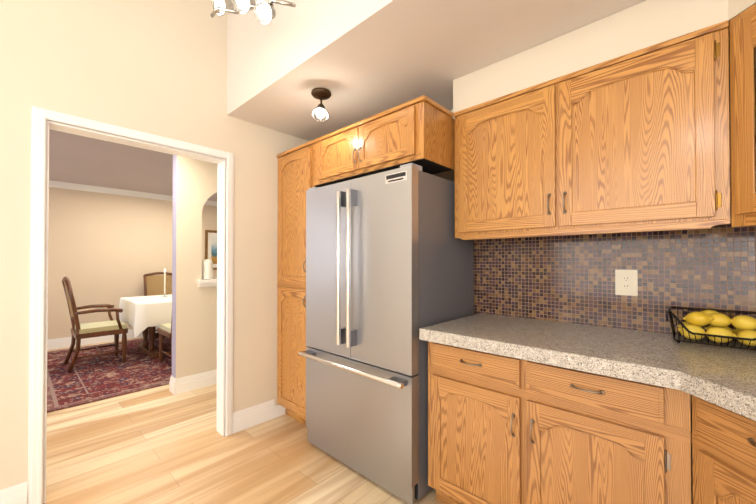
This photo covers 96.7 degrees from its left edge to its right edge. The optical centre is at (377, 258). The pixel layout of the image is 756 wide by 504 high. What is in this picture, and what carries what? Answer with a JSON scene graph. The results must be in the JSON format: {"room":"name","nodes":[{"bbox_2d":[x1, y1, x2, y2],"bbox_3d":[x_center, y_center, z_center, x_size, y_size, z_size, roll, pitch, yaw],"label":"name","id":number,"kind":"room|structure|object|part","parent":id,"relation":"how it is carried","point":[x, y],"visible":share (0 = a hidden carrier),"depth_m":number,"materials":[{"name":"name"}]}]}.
{"room":"kitchen","nodes":[
{"label":"kitchen","id":0,"kind":"room"},
{"bbox_2d":[47,187,216,339],"bbox_3d":[-4.549,0.105,5.082,0.120,2.420,8.300,0,-1,43],"label":"wall","id":1,"kind":"structure","parent":0,"point":[106,248],"depth_m":5.25,"materials":[{"name":"paint"}]},
{"bbox_2d":[47,326,159,349],"bbox_3d":[-4.534,1.240,4.989,0.016,0.147,8.200,0,-1,43],"label":"baseboard","id":2,"kind":"structure","parent":1,"relation":"attached to","point":[65,342],"depth_m":5.10,"materials":[{"name":"white"}]},
{"bbox_2d":[49,180,216,205],"bbox_3d":[-4.517,-1.064,4.995,0.060,0.085,8.200,0,-1,43],"label":"crown molding","id":3,"kind":"structure","parent":1,"relation":"attached to","point":[72,186],"depth_m":5.32,"materials":[{"name":"white"}]},
{"bbox_2d":[205,230,216,269],"bbox_3d":[-2.939,-0.150,6.714,0.025,0.760,0.980,0,-1,43],"label":"picture frame","id":4,"kind":"object","parent":1,"relation":"attached to","point":[209,234],"visible":0.19,"depth_m":6.40,"materials":[{"name":"brown wood"}]},
{"bbox_2d":[211,236,216,263],"bbox_3d":[-2.939,-0.150,6.715,0.002,0.530,0.750,0,-1,43],"label":"picture","id":5,"kind":"object","parent":1,"relation":"attached to","point":[214,249],"visible":0.21,"depth_m":6.48},
{"bbox_2d":[49,129,216,200],"bbox_3d":[-3.069,-1.159,3.655,4.248,0.080,8.440,0,-1,43],"label":"ceiling","id":6,"kind":"structure","parent":0,"point":[78,159],"depth_m":4.04,"materials":[{"name":"white paint"}]},
{"bbox_2d":[0,0,309,503],"bbox_3d":[-2.308,-0.421,1.252,0.120,3.400,5.720,0,-1,43],"label":"wall","id":7,"kind":"structure","parent":0,"point":[157,67],"depth_m":2.04,"materials":[{"name":"paint"}]},
{"bbox_2d":[0,481,27,503],"bbox_3d":[-2.990,1.198,0.400,0.016,0.147,3.560,0,-1,43],"label":"baseboard","id":8,"kind":"structure","parent":7,"relation":"attached to","point":[16,494],"depth_m":1.67,"materials":[{"name":"white"}]},
{"bbox_2d":[28,106,233,503],"bbox_3d":[-1.475,0.254,2.146,0.160,2.066,1.044,0,-1,43],"label":"door frame","id":9,"kind":"structure","parent":7,"relation":"attached to","point":[41,125],"depth_m":1.79,"materials":[{"name":"white wood"}]},
{"bbox_2d":[233,399,284,433],"bbox_3d":[-0.921,1.218,2.635,0.016,0.147,0.436,0,-1,43],"label":"baseboard","id":10,"kind":"structure","parent":7,"relation":"attached to","point":[246,418],"depth_m":2.60,"materials":[{"name":"white"}]},
{"bbox_2d":[172,155,217,377],"bbox_3d":[-0.738,0.100,4.591,0.120,2.420,3.642,0,-1,43],"label":"wall","id":11,"kind":"structure","parent":0,"point":[194,307],"depth_m":3.31,"materials":[{"name":"paint"}]},
{"bbox_2d":[169,376,173,392],"bbox_3d":[-0.786,1.237,4.614,0.036,0.147,3.656,0,-1,43],"label":"baseboard","id":12,"kind":"structure","parent":11,"relation":"attached to","point":[170,382],"depth_m":3.26,"materials":[{"name":"white"}]},
{"bbox_2d":[172,369,216,394],"bbox_3d":[-0.693,1.236,4.529,0.016,0.147,3.656,0,-1,43],"label":"baseboard","id":13,"kind":"structure","parent":11,"relation":"attached to","point":[204,379],"depth_m":3.31,"materials":[{"name":"white"}]},
{"bbox_2d":[197,279,216,286],"bbox_3d":[-1.404,0.258,3.856,0.200,0.070,1.283,0,-1,43],"label":"window sill","id":14,"kind":"structure","parent":11,"relation":"attached to","point":[206,282],"depth_m":3.39,"materials":[{"name":"white"}]},
{"bbox_2d":[202,259,212,278],"bbox_3d":[-1.767,0.115,3.480,0.106,0.205,0.106,0,-1,43],"label":"candle","id":15,"kind":"object","parent":14,"relation":"on","point":[207,268],"visible":0.98,"depth_m":3.44,"materials":[{"name":"white wax"}]},
{"bbox_2d":[44,337,443,503],"bbox_3d":[-1.808,1.321,2.497,8.300,0.060,8.450,0,-1,43],"label":"floor","id":16,"kind":"structure","parent":0,"point":[163,444],"depth_m":2.14,"materials":[{"name":"brown wood"}]},
{"bbox_2d":[47,337,171,412],"bbox_3d":[-2.552,1.307,4.939,2.590,0.012,3.480,0,-1,43],"label":"rug","id":17,"kind":"object","parent":16,"relation":"on","point":[93,379],"depth_m":3.72,"materials":[{"name":"red fabric"}]},
{"bbox_2d":[62,277,127,372],"bbox_3d":[-3.481,0.759,4.125,0.584,1.080,0.572,0,-1,43],"label":"dining chair","id":18,"kind":"object","parent":17,"relation":"on","point":[115,328],"visible":1,"depth_m":4.05,"materials":[{"name":"dark wood"},{"name":"fabric"}]},
{"bbox_2d":[137,326,164,358],"bbox_3d":[-2.679,0.936,5.107,0.960,0.732,1.770,0,-1,43],"label":"dining table","id":19,"kind":"object","parent":17,"relation":"on","point":[150,334],"visible":0.31,"depth_m":4.49,"materials":[{"name":"brown wood"}]},
{"bbox_2d":[119,294,171,337],"bbox_3d":[-2.682,0.771,5.108,1.095,0.410,1.905,0,-1,43],"label":"tablecloth","id":20,"kind":"object","parent":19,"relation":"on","point":[139,314],"visible":0.33,"depth_m":4.26,"materials":[{"name":"white fabric"}]},
{"bbox_2d":[162,270,167,296],"bbox_3d":[-3.098,0.362,4.880,0.070,0.399,0.070,0,-1,43],"label":"candle","id":21,"kind":"object","parent":20,"relation":"on","point":[164,293],"visible":0.98,"depth_m":4.87,"materials":[{"name":"white wax"}]},
{"bbox_2d":[143,272,171,330],"bbox_3d":[-3.494,0.771,5.503,0.572,1.080,0.520,0,-1,43],"label":"dining chair","id":22,"kind":"object","parent":17,"relation":"on","point":[153,283],"visible":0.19,"depth_m":5.62,"materials":[{"name":"brown wood"}]},
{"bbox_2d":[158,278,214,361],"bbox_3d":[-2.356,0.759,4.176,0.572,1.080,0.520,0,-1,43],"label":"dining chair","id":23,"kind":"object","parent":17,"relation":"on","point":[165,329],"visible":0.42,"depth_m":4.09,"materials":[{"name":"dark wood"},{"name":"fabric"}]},
{"bbox_2d":[277,144,315,424],"bbox_3d":[-0.447,0.236,2.797,0.496,2.115,0.671,0,-1,43],"label":"pantry cabinet","id":24,"kind":"object","parent":16,"relation":"on","point":[295,175],"visible":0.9,"depth_m":2.58,"materials":[{"name":"brown wood"}]},
{"bbox_2d":[298,163,473,503],"bbox_3d":[0.041,0.402,2.228,0.909,1.772,0.746,0,-1,43],"label":"refrigerator","id":25,"kind":"object","parent":16,"relation":"on","point":[389,265],"visible":0.94,"depth_m":1.90,"materials":[{"name":"metal"}]},
{"bbox_2d":[428,341,690,503],"bbox_3d":[0.823,0.848,1.616,1.000,0.870,0.671,0,-1,43],"label":"base cabinet","id":26,"kind":"object","parent":16,"relation":"on","point":[505,430],"visible":0.96,"depth_m":1.34,"materials":[{"name":"brown wood"}]},
{"bbox_2d":[692,395,755,503],"bbox_3d":[1.131,0.840,0.837,0.346,0.870,0.460,0,-1,-2],"label":"base cabinet","id":27,"kind":"object","parent":16,"relation":"on","point":[724,454],"visible":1,"depth_m":0.96,"materials":[{"name":"brown wood"}]},
{"bbox_3d":[0.776,0.831,-0.129,0.630,0.870,1.100,0,-1,43],"label":"cabinet","id":28,"kind":"object","parent":16,"relation":"on","visible":0},
{"bbox_2d":[419,313,755,420],"bbox_3d":[0.799,0.380,1.403,1.260,0.058,0.993,0,-1,43],"label":"countertop","id":29,"kind":"structure","parent":28,"relation":"on","point":[723,377],"depth_m":1.19,"materials":[{"name":"stone"}]},
{"bbox_2d":[666,307,755,350],"bbox_3d":[1.375,0.283,1.356,0.318,0.130,0.231,0,-1,43],"label":"fruit basket","id":30,"kind":"object","parent":29,"relation":"on","point":[671,316],"visible":0.79,"depth_m":1.36,"materials":[{"name":"black metal"}]},
{"bbox_2d":[677,310,755,345],"bbox_3d":[1.376,0.274,1.355,0.259,0.115,0.165,0,-1,43],"label":"lemons","id":31,"kind":"object","parent":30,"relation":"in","point":[720,323],"visible":0.9,"depth_m":1.34,"materials":[{"name":"yellow food"}]},
{"bbox_2d":[227,0,645,140],"bbox_3d":[0.510,-1.627,1.680,3.450,1.140,1.040,0,-1,43],"label":"ceiling","id":32,"kind":"structure","parent":0,"point":[359,60],"depth_m":1.81,"materials":[{"name":"paint"}]},
{"bbox_2d":[311,88,330,121],"bbox_3d":[-0.358,-0.950,2.112,0.158,0.201,0.155,0,-1,43],"label":"ceiling spotlight","id":33,"kind":"object","parent":32,"relation":"hanging from","point":[320,94],"visible":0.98,"depth_m":2.09,"materials":[{"name":"brown metal"}]},
{"bbox_2d":[453,0,755,113],"bbox_3d":[0.991,-0.962,1.118,1.985,0.196,1.198,0,-1,43],"label":"soffit","id":34,"kind":"object","parent":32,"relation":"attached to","point":[642,25],"visible":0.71,"depth_m":1.50,"materials":[{"name":"paint"}]},
{"bbox_2d":[449,58,755,503],"bbox_3d":[0.944,-0.413,2.048,3.570,3.400,0.133,0,-1,43],"label":"wall","id":35,"kind":"structure","parent":0,"point":[567,278],"depth_m":1.70,"materials":[{"name":"tile"}]},
{"bbox_2d":[314,101,454,186],"bbox_3d":[0.088,-0.673,2.311,0.956,0.307,0.671,0,-1,43],"label":"upper cabinet","id":36,"kind":"object","parent":35,"relation":"attached to","point":[422,133],"visible":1,"depth_m":1.96,"materials":[{"name":"brown wood"}]},
{"bbox_2d":[277,95,452,157],"bbox_3d":[-0.194,-0.839,2.366,1.466,0.023,0.299,0,-1,43],"label":"band","id":37,"kind":"object","parent":36,"relation":"on","point":[431,102],"visible":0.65,"depth_m":2.00,"materials":[{"name":"brown wood"}]},
{"bbox_2d":[454,20,729,239],"bbox_3d":[0.959,-0.482,1.701,1.120,0.750,0.379,0,-1,43],"label":"upper cabinet","id":38,"kind":"object","parent":35,"relation":"attached to","point":[640,144],"depth_m":1.45,"materials":[{"name":"brown wood"}]},
{"bbox_3d":[0.965,-0.845,1.711,1.120,0.023,0.325,0,-1,43],"label":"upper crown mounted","id":39,"kind":"part","parent":38,"relation":"part of","materials":[{"name":"brown wood"}]},
{"bbox_2d":[615,270,637,295],"bbox_3d":[1.237,0.122,1.673,0.090,0.128,0.008,0,-1,43],"label":"electrical outlet","id":40,"kind":"object","parent":35,"relation":"attached to","point":[626,282],"visible":1,"depth_m":1.67,"materials":[{"name":"beige plastic"}]},
{"bbox_2d":[730,3,755,226],"bbox_3d":[1.433,-0.490,0.850,0.330,0.750,0.740,0,-1,-2],"label":"upper cabinet","id":41,"kind":"object","parent":35,"relation":"attached to","point":[743,103],"visible":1,"depth_m":1.16,"materials":[{"name":"brown wood"}]},
{"bbox_3d":[-1.392,-2.176,-0.370,3.450,0.080,4.560,0,-1,43],"label":"ceiling","id":42,"kind":"structure","parent":0,"visible":0},
{"bbox_2d":[210,0,295,24],"bbox_3d":[-0.656,-1.607,1.673,0.552,1.012,0.128,0,-1,30],"label":"spotlight","id":43,"kind":"object","parent":42,"relation":"hanging from","point":[266,11],"visible":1,"depth_m":1.64,"materials":[{"name":"white glass"}]}
]}

